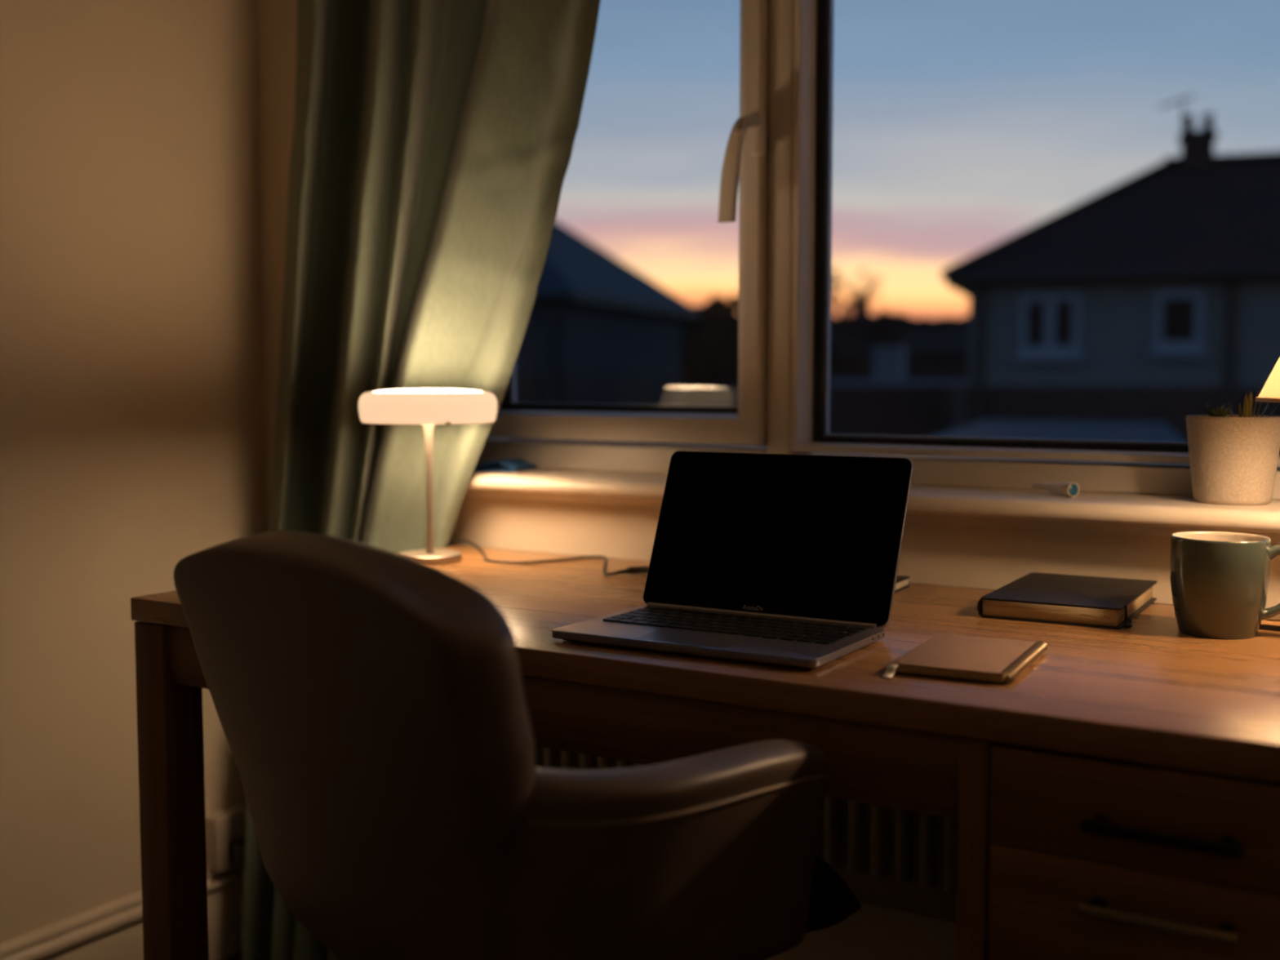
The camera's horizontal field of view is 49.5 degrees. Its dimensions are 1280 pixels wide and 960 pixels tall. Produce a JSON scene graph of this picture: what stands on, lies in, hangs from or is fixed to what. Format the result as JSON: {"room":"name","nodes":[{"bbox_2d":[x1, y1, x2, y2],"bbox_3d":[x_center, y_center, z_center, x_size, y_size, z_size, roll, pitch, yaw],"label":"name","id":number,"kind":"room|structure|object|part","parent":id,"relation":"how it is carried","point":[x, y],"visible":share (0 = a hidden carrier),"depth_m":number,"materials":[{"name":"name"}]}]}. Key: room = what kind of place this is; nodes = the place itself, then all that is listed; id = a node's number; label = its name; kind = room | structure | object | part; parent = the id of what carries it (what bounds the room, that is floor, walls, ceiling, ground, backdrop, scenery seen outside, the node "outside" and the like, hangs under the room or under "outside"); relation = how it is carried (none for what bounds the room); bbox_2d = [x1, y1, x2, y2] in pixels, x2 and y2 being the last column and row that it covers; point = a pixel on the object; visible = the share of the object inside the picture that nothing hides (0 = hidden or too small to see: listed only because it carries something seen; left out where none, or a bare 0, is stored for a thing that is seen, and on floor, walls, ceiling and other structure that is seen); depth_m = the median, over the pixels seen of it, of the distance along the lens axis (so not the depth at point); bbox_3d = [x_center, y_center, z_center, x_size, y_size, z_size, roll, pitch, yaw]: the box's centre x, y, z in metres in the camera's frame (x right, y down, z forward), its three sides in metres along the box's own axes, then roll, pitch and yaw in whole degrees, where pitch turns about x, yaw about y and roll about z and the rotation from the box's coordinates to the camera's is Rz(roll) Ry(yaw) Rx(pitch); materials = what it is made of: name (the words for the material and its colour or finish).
{"room":"workspace","nodes":[
{"label":"workspace","id":0,"kind":"room"},
{"bbox_2d":[0,0,266,944],"bbox_3d":[-1.646,-0.245,1.060,0.100,2.400,4.120,3,5,32],"label":"wall","id":1,"kind":"structure","parent":0,"point":[132,425],"depth_m":2.24,"materials":[{"name":"paint"}]},
{"bbox_2d":[0,867,243,959],"bbox_3d":[-1.659,0.877,1.007,0.024,0.170,3.674,3,5,32],"label":"baseboard","id":2,"kind":"structure","parent":1,"relation":"attached to","point":[113,931],"depth_m":2.28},
{"bbox_2d":[205,802,246,873],"bbox_3d":[-0.722,0.636,2.481,0.040,0.100,0.114,3,5,32],"label":"wall socket","id":3,"kind":"object","parent":1,"relation":"attached to","point":[224,827],"visible":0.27,"depth_m":2.44,"materials":[{"name":"white plastic"}]},
{"bbox_2d":[223,836,245,959],"bbox_3d":[-0.729,0.749,2.394,0.038,0.216,0.196,2,5,24],"label":"plug","id":4,"kind":"object","parent":1,"relation":"attached to","point":[237,847],"visible":0.44,"depth_m":2.43,"materials":[{"name":"white plastic"}]},
{"bbox_2d":[222,951,241,959],"bbox_3d":[-0.133,1.082,0.215,3.666,0.120,4.120,3,5,32],"label":"floor","id":5,"kind":"structure","parent":0,"point":[237,956],"depth_m":2.48,"materials":[{"name":"black"}]},
{"bbox_2d":[173,530,861,959],"bbox_3d":[-0.091,0.483,1.348,0.559,0.903,0.570,-4,6,-42],"label":"desk chair","id":6,"kind":"object","parent":5,"relation":"on","point":[369,700],"visible":1,"depth_m":1.09,"materials":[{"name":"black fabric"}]},
{"bbox_3d":[-0.272,0.299,1.472,0.143,0.222,0.338,3,5,35],"label":"arm","id":7,"kind":"part","parent":6,"relation":"part of"},
{"bbox_3d":[-0.242,0.250,1.193,0.152,0.414,0.494,-4,6,-42],"label":"backrest","id":8,"kind":"part","parent":6,"relation":"part of","materials":[{"name":"brown leather"}]},
{"bbox_3d":[0.028,0.324,1.141,0.338,0.222,0.143,-2,5,-29],"label":"arm","id":9,"kind":"part","parent":6,"relation":"part of"},
{"bbox_2d":[804,855,861,933],"bbox_3d":[-0.064,0.386,1.365,0.358,0.086,0.428,-4,6,-42],"label":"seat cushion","id":10,"kind":"object","parent":6,"relation":"on","point":[831,901],"depth_m":1.30,"materials":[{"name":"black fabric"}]},
{"bbox_2d":[130,545,1279,959],"bbox_3d":[0.215,0.538,1.586,1.623,0.760,0.662,3,5,32],"label":"desk","id":11,"kind":"object","parent":5,"relation":"on","point":[1070,846],"visible":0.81,"depth_m":1.21,"materials":[{"name":"brown wood"}]},
{"bbox_3d":[-0.594,0.540,1.770,0.053,0.729,0.060,3,5,32],"label":"leg","id":12,"kind":"part","parent":11,"relation":"part of","materials":[{"name":"brown wood"}]},
{"bbox_2d":[358,388,497,564],"bbox_3d":[-0.313,-0.007,2.058,0.203,0.256,0.203,3,5,32],"label":"table lamp","id":13,"kind":"object","parent":11,"relation":"on","point":[427,407],"visible":1,"depth_m":1.98,"materials":[{"name":"silver metal"}]},
{"bbox_2d":[373,388,479,392],"bbox_3d":[-0.313,-0.129,2.048,0.167,0.012,0.167,3,5,32],"label":"diffuser","id":14,"kind":"object","parent":13,"relation":"attached to","point":[425,390],"depth_m":2.00,"materials":[{"name":"white plastic"}]},
{"bbox_3d":[-0.313,-0.108,2.050,0.203,0.044,0.203,3,5,32],"label":"lamp shade","id":15,"kind":"part","parent":13,"relation":"part of","materials":[{"name":"white fabric"}]},
{"bbox_3d":[-0.313,0.013,2.059,0.015,0.191,0.015,3,5,32],"label":"stem","id":16,"kind":"part","parent":13,"relation":"part of","materials":[{"name":"silver metal"}]},
{"bbox_2d":[458,539,648,576],"bbox_3d":[-0.149,0.114,2.081,0.442,0.012,0.140,4,6,39],"label":"cable","id":17,"kind":"object","parent":11,"relation":"on","point":[630,570],"visible":0.99,"depth_m":2.04,"materials":[{"name":"black plastic"}]},
{"bbox_2d":[552,450,913,668],"bbox_3d":[0.101,0.072,1.468,0.299,0.187,0.263,3,5,31],"label":"laptop","id":18,"kind":"object","parent":11,"relation":"on","point":[789,560],"visible":1,"depth_m":1.52,"materials":[{"name":"grey metal"}]},
{"bbox_3d":[0.149,0.060,1.548,0.299,0.188,0.005,3,-17,31],"label":"lid","id":19,"kind":"part","parent":18,"relation":"part of","materials":[{"name":"grey metal"}]},
{"bbox_2d":[894,575,910,592],"bbox_3d":[0.259,0.134,1.799,0.150,0.013,0.125,2,5,29],"label":"book","id":20,"kind":"object","parent":11,"relation":"on","point":[902,582],"visible":0.21,"depth_m":1.79,"materials":[{"name":"beige paper"}]},
{"bbox_2d":[882,633,1047,684],"bbox_3d":[0.313,0.170,1.322,0.114,0.012,0.186,2,5,27],"label":"notebook","id":21,"kind":"object","parent":11,"relation":"on","point":[945,656],"visible":1,"depth_m":1.30,"materials":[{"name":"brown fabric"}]},
{"bbox_3d":[0.446,0.562,1.458,0.025,0.731,0.629,3,5,32],"label":"panel","id":22,"kind":"part","parent":11,"relation":"part of","materials":[{"name":"brown wood"}]},
{"bbox_2d":[977,572,1157,629],"bbox_3d":[0.515,0.141,1.643,0.168,0.024,0.236,2,5,29],"label":"notebook","id":23,"kind":"object","parent":11,"relation":"on","point":[1095,602],"visible":1,"depth_m":1.58,"materials":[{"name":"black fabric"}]},
{"bbox_3d":[0.365,0.340,1.107,0.010,0.008,0.018,3,5,32],"label":"handle post","id":24,"kind":"part","parent":11,"relation":"part of","materials":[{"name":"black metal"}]},
{"bbox_3d":[0.365,0.272,1.101,0.010,0.008,0.018,3,5,32],"label":"handle post","id":25,"kind":"part","parent":11,"relation":"part of","materials":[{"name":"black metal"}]},
{"bbox_3d":[0.508,0.435,1.046,0.498,0.245,0.018,3,5,32],"label":"drawer","id":26,"kind":"part","parent":11,"relation":"part of","materials":[{"name":"brown wood"}]},
{"bbox_3d":[0.508,0.272,1.033,0.498,0.080,0.018,3,5,32],"label":"drawer","id":27,"kind":"part","parent":11,"relation":"part of","materials":[{"name":"brown wood"}]},
{"bbox_3d":[0.399,0.343,1.070,0.118,0.009,0.008,3,5,32],"label":"handle","id":28,"kind":"part","parent":11,"relation":"part of","materials":[{"name":"metal"}]},
{"bbox_3d":[0.399,0.275,1.065,0.118,0.009,0.008,3,5,32],"label":"handle","id":29,"kind":"part","parent":11,"relation":"part of","materials":[{"name":"black metal"}]},
{"bbox_2d":[1169,531,1279,639],"bbox_3d":[0.628,0.113,1.474,0.100,0.104,0.127,-3,5,-33],"label":"mug","id":30,"kind":"object","parent":11,"relation":"on","point":[1220,580],"visible":1,"depth_m":1.45,"materials":[{"name":"green ceramic"}]},
{"bbox_3d":[0.678,0.108,1.457,0.048,0.082,0.020,2,5,26],"label":"handle","id":31,"kind":"part","parent":30,"relation":"part of","materials":[{"name":"green ceramic"}]},
{"bbox_3d":[0.446,0.344,1.056,0.010,0.008,0.018,3,5,32],"label":"handle post","id":32,"kind":"part","parent":11,"relation":"part of","materials":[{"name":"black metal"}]},
{"bbox_3d":[0.446,0.276,1.051,0.010,0.008,0.018,3,5,32],"label":"handle post","id":33,"kind":"part","parent":11,"relation":"part of","materials":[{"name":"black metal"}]},
{"bbox_2d":[1255,356,1279,402],"bbox_3d":[0.752,-0.029,1.357,0.277,0.405,0.277,3,5,32],"label":"table lamp","id":34,"kind":"object","parent":11,"relation":"on","point":[1270,392],"visible":1,"depth_m":1.37,"materials":[{"name":"beige fabric"}]},
{"bbox_3d":[0.752,-0.078,1.353,0.277,0.004,0.277,3,5,32],"label":"shade trim","id":35,"kind":"part","parent":34,"relation":"part of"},
{"bbox_2d":[1258,618,1279,631],"bbox_3d":[0.783,0.160,1.500,0.200,0.007,0.115,3,5,36],"label":"notebook","id":36,"kind":"object","parent":11,"relation":"on","point":[1266,624],"visible":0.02,"depth_m":1.50,"materials":[{"name":"beige paper"}]},
{"bbox_2d":[1267,613,1279,620],"bbox_3d":[0.760,0.150,1.518,0.125,0.010,0.070,3,5,36],"label":"calculator","id":37,"kind":"object","parent":36,"relation":"on","point":[1276,617],"visible":0.37,"depth_m":1.52,"materials":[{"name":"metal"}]},
{"bbox_2d":[255,0,1279,959],"bbox_3d":[0.871,-0.295,1.729,3.466,2.400,0.320,3,5,32],"label":"wall","id":38,"kind":"structure","parent":0,"point":[982,557],"depth_m":2.11,"materials":[{"name":"beige paint"}]},
{"bbox_2d":[475,0,812,473],"bbox_3d":[0.661,-0.620,1.778,2.400,1.280,0.158,3,5,32],"label":"window","id":39,"kind":"structure","parent":38,"relation":"in","point":[759,149],"depth_m":2.09,"materials":[{"name":"white plastic"}]},
{"bbox_3d":[-0.025,-0.114,2.319,0.508,0.020,0.032,3,5,32],"label":"gasket rail","id":40,"kind":"part","parent":39,"relation":"part of","materials":[{"name":"black rubber"}]},
{"bbox_3d":[-0.063,-0.040,2.317,0.648,0.042,0.085,3,5,32],"label":"frame","id":41,"kind":"part","parent":39,"relation":"part of","materials":[{"name":"white plastic"}]},
{"bbox_3d":[-0.026,-0.124,2.316,0.469,0.006,0.012,3,5,32],"label":"spacer rail","id":42,"kind":"part","parent":39,"relation":"part of","materials":[{"name":"metal"}]},
{"bbox_3d":[-0.043,-0.089,2.291,0.587,0.046,0.101,3,5,32],"label":"sash rail","id":43,"kind":"part","parent":39,"relation":"part of","materials":[{"name":"white plastic"}]},
{"bbox_3d":[0.138,-0.456,2.042,0.048,0.150,0.022,3,5,32],"label":"lever","id":44,"kind":"part","parent":39,"relation":"part of","materials":[{"name":"white plastic"}]},
{"bbox_3d":[0.174,-0.514,2.056,0.021,0.063,0.012,3,5,32],"label":"plate","id":45,"kind":"part","parent":39,"relation":"part of","materials":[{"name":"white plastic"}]},
{"bbox_2d":[791,0,1279,500],"bbox_3d":[0.974,-0.580,1.629,1.710,1.224,0.085,3,5,32],"label":"window","id":46,"kind":"structure","parent":39,"relation":"attached to","point":[814,20],"depth_m":2.05,"materials":[{"name":"white plastic"}]},
{"bbox_3d":[0.962,-0.036,1.706,1.599,0.006,0.012,3,5,32],"label":"spacer rail","id":47,"kind":"part","parent":46,"relation":"part of","materials":[{"name":"metal"}]},
{"bbox_3d":[0.941,-0.018,1.673,1.651,0.012,0.052,3,5,32],"label":"glazing bead rail","id":48,"kind":"part","parent":46,"relation":"part of","materials":[{"name":"white plastic"}]},
{"bbox_3d":[0.974,0.012,1.673,1.709,0.036,0.085,3,5,32],"label":"frame","id":49,"kind":"part","parent":46,"relation":"part of","materials":[{"name":"white plastic"}]},
{"bbox_3d":[0.963,-0.026,1.708,1.638,0.020,0.032,3,5,32],"label":"gasket rail","id":50,"kind":"part","parent":46,"relation":"part of","materials":[{"name":"black rubber"}]},
{"bbox_2d":[464,488,1279,542],"bbox_3d":[0.662,0.062,1.687,2.350,0.017,0.016,3,5,32],"label":"trim","id":51,"kind":"structure","parent":38,"relation":"attached to","point":[917,517],"depth_m":1.82,"materials":[{"name":"white paint"}]},
{"bbox_2d":[466,467,1279,533],"bbox_3d":[0.679,0.040,1.714,2.350,0.025,0.176,3,5,32],"label":"windowsill","id":52,"kind":"structure","parent":38,"relation":"attached to","point":[1119,508],"depth_m":1.77,"materials":[{"name":"white paint"}]},
{"bbox_2d":[473,458,537,471],"bbox_3d":[-0.243,-0.026,2.303,0.120,0.017,0.089,2,5,24],"label":"folded cloth","id":53,"kind":"object","parent":52,"relation":"on","point":[511,464],"visible":0.86,"depth_m":2.28,"materials":[{"name":"teal fabric"}]},
{"bbox_2d":[1031,481,1079,497],"bbox_3d":[0.540,0.010,1.812,0.019,0.019,0.082,-2,5,-21],"label":"tube","id":54,"kind":"object","parent":52,"relation":"on","point":[1069,489],"visible":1,"depth_m":1.79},
{"bbox_2d":[1186,389,1279,505],"bbox_3d":[0.728,-0.042,1.701,0.111,0.140,0.111,3,5,32],"label":"potted succulent","id":55,"kind":"object","parent":52,"relation":"on","point":[1233,459],"visible":0.98,"depth_m":1.66,"materials":[{"name":"beige ceramic"}]},
{"bbox_2d":[534,745,1261,922],"bbox_3d":[0.210,0.539,1.954,1.220,0.701,0.101,3,5,32],"label":"radiator","id":56,"kind":"object","parent":38,"relation":"attached to","point":[904,860],"visible":0.05,"depth_m":1.83,"materials":[{"name":"metal"}]},
{"bbox_3d":[0.629,-1.372,1.547,3.070,0.049,0.104,3,5,32],"label":"pole","id":57,"kind":"object","parent":38,"relation":"attached to","visible":0},
{"bbox_2d":[241,0,600,959],"bbox_3d":[-0.341,-0.260,2.187,0.857,2.238,0.186,3,5,32],"label":"curtain","id":58,"kind":"object","parent":57,"relation":"hanging from","point":[433,143],"visible":0.59,"depth_m":2.23,"materials":[{"name":"green fabric"}]},
{"label":"outside","id":59,"kind":"structure","parent":0,"visible":0},
{"bbox_3d":[42.813,-2.583,87.758,260.000,0.300,189.400,3,5,32],"label":"ground","id":60,"kind":"structure","parent":59,"visible":0},
{"bbox_2d":[510,220,699,444],"bbox_3d":[-5.931,-2.509,29.924,12.779,8.200,7.800,1,5,19],"label":"house","id":61,"kind":"structure","parent":60,"relation":"on","point":[599,330],"depth_m":26.66,"materials":[{"name":"brick"}]},
{"bbox_2d":[680,304,737,444],"bbox_3d":[1.794,-2.694,45.946,2.966,6.191,2.926,-3,5,-38],"label":"tree","id":62,"kind":"object","parent":60,"relation":"on","point":[707,361],"visible":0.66,"depth_m":45.01,"materials":[{"name":"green plant"}]},
{"bbox_2d":[697,293,738,384],"bbox_3d":[3.223,-3.606,52.801,3.763,6.982,3.880,3,5,32],"label":"tree","id":63,"kind":"object","parent":60,"relation":"on","point":[727,313],"visible":0.09,"depth_m":51.74,"materials":[{"name":"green plant"}]},
{"bbox_2d":[682,311,968,444],"bbox_3d":[9.670,-5.754,78.155,29.112,7.459,25.485,3,5,32],"label":"hedge","id":64,"kind":"object","parent":60,"relation":"on","point":[923,322],"visible":0.06,"depth_m":78.51,"materials":[{"name":"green plant"}]},
{"bbox_2d":[703,379,968,455],"bbox_3d":[4.756,-0.299,30.204,4.600,3.750,7.300,2,5,22],"label":"garage","id":65,"kind":"structure","parent":60,"relation":"on","point":[902,407],"depth_m":26.60,"materials":[{"name":"brick"}]},
{"bbox_2d":[845,311,895,329],"bbox_3d":[10.048,-3.977,60.058,3.386,6.638,3.229,3,5,32],"label":"tree","id":66,"kind":"object","parent":60,"relation":"on","point":[870,314],"visible":0.02,"depth_m":59.39,"materials":[{"name":"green plant"}]},
{"bbox_2d":[830,267,915,379],"bbox_3d":[5.743,-2.808,41.416,4.756,7.092,4.802,3,5,32],"label":"tree","id":67,"kind":"object","parent":60,"relation":"on","point":[837,366],"visible":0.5,"depth_m":40.88,"materials":[{"name":"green plant"}]},
{"bbox_3d":[5.925,-4.068,41.365,2.887,4.572,3.016,3,5,32],"label":"crown","id":68,"kind":"part","parent":67,"relation":"part of","materials":[{"name":"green plant"}]},
{"bbox_2d":[869,338,909,379],"bbox_3d":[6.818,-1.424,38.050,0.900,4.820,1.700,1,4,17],"label":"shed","id":69,"kind":"object","parent":60,"relation":"on","point":[889,355],"visible":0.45,"depth_m":37.25,"materials":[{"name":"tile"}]},
{"bbox_2d":[830,296,968,379],"bbox_3d":[10.002,-3.365,51.030,7.400,6.750,5.600,1,5,18],"label":"house","id":70,"kind":"structure","parent":60,"relation":"on","point":[931,353],"depth_m":48.70,"materials":[{"name":"brick"}]},
{"bbox_2d":[897,319,920,328],"bbox_3d":[12.140,-4.162,63.687,3.206,6.466,2.730,-1,4,-13],"label":"tree","id":71,"kind":"object","parent":60,"relation":"on","point":[913,324],"visible":0.02,"depth_m":63.24,"materials":[{"name":"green plant"}]},
{"bbox_2d":[928,317,964,328],"bbox_3d":[15.057,-4.714,69.153,3.449,6.749,3.273,1,4,9],"label":"tree","id":72,"kind":"object","parent":60,"relation":"on","point":[943,323],"visible":0.04,"depth_m":68.70,"materials":[{"name":"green plant"}]},
{"bbox_2d":[921,420,1186,464],"bbox_3d":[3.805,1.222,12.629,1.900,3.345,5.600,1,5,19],"label":"garage","id":73,"kind":"structure","parent":60,"relation":"on","point":[1039,429],"depth_m":12.48,"materials":[{"name":"brick"}]},
{"bbox_2d":[940,94,1279,442],"bbox_3d":[12.467,-2.247,23.245,13.780,8.675,7.800,1,5,19],"label":"house","id":74,"kind":"structure","parent":60,"relation":"on","point":[1153,296],"depth_m":21.51,"materials":[{"name":"brick"}]},
{"bbox_3d":[6.177,-2.443,21.651,0.240,0.674,0.014,1,5,19],"label":"pane","id":75,"kind":"part","parent":74,"relation":"part of","materials":[{"name":"black glass"}]},
{"bbox_3d":[6.372,-1.901,21.611,1.080,0.090,0.160,1,5,19],"label":"window sill","id":76,"kind":"part","parent":74,"relation":"part of","materials":[{"name":"grey"}]},
{"bbox_3d":[6.575,-2.433,21.515,0.240,0.674,0.014,1,5,19],"label":"pane","id":77,"kind":"part","parent":74,"relation":"part of","materials":[{"name":"black glass"}]},
{"bbox_3d":[8.141,-1.916,21.003,0.860,0.090,0.160,1,5,19],"label":"window sill","id":78,"kind":"part","parent":74,"relation":"part of","materials":[{"name":"grey"}]},
{"bbox_3d":[8.145,-2.428,20.976,0.440,0.624,0.014,1,5,19],"label":"pane","id":79,"kind":"part","parent":74,"relation":"part of","materials":[{"name":"black glass"}]},
{"bbox_2d":[1182,114,1194,132],"bbox_3d":[9.490,-6.153,24.017,0.190,0.310,0.190,1,5,19],"label":"chimney pot","id":80,"kind":"object","parent":74,"relation":"on","point":[1187,120],"depth_m":23.95,"materials":[{"name":"brick"}]},
{"bbox_2d":[1202,113,1213,129],"bbox_3d":[9.793,-6.145,23.913,0.190,0.310,0.190,1,5,19],"label":"chimney pot","id":81,"kind":"object","parent":74,"relation":"on","point":[1207,117],"depth_m":23.84,"materials":[{"name":"brick"}]}
]}

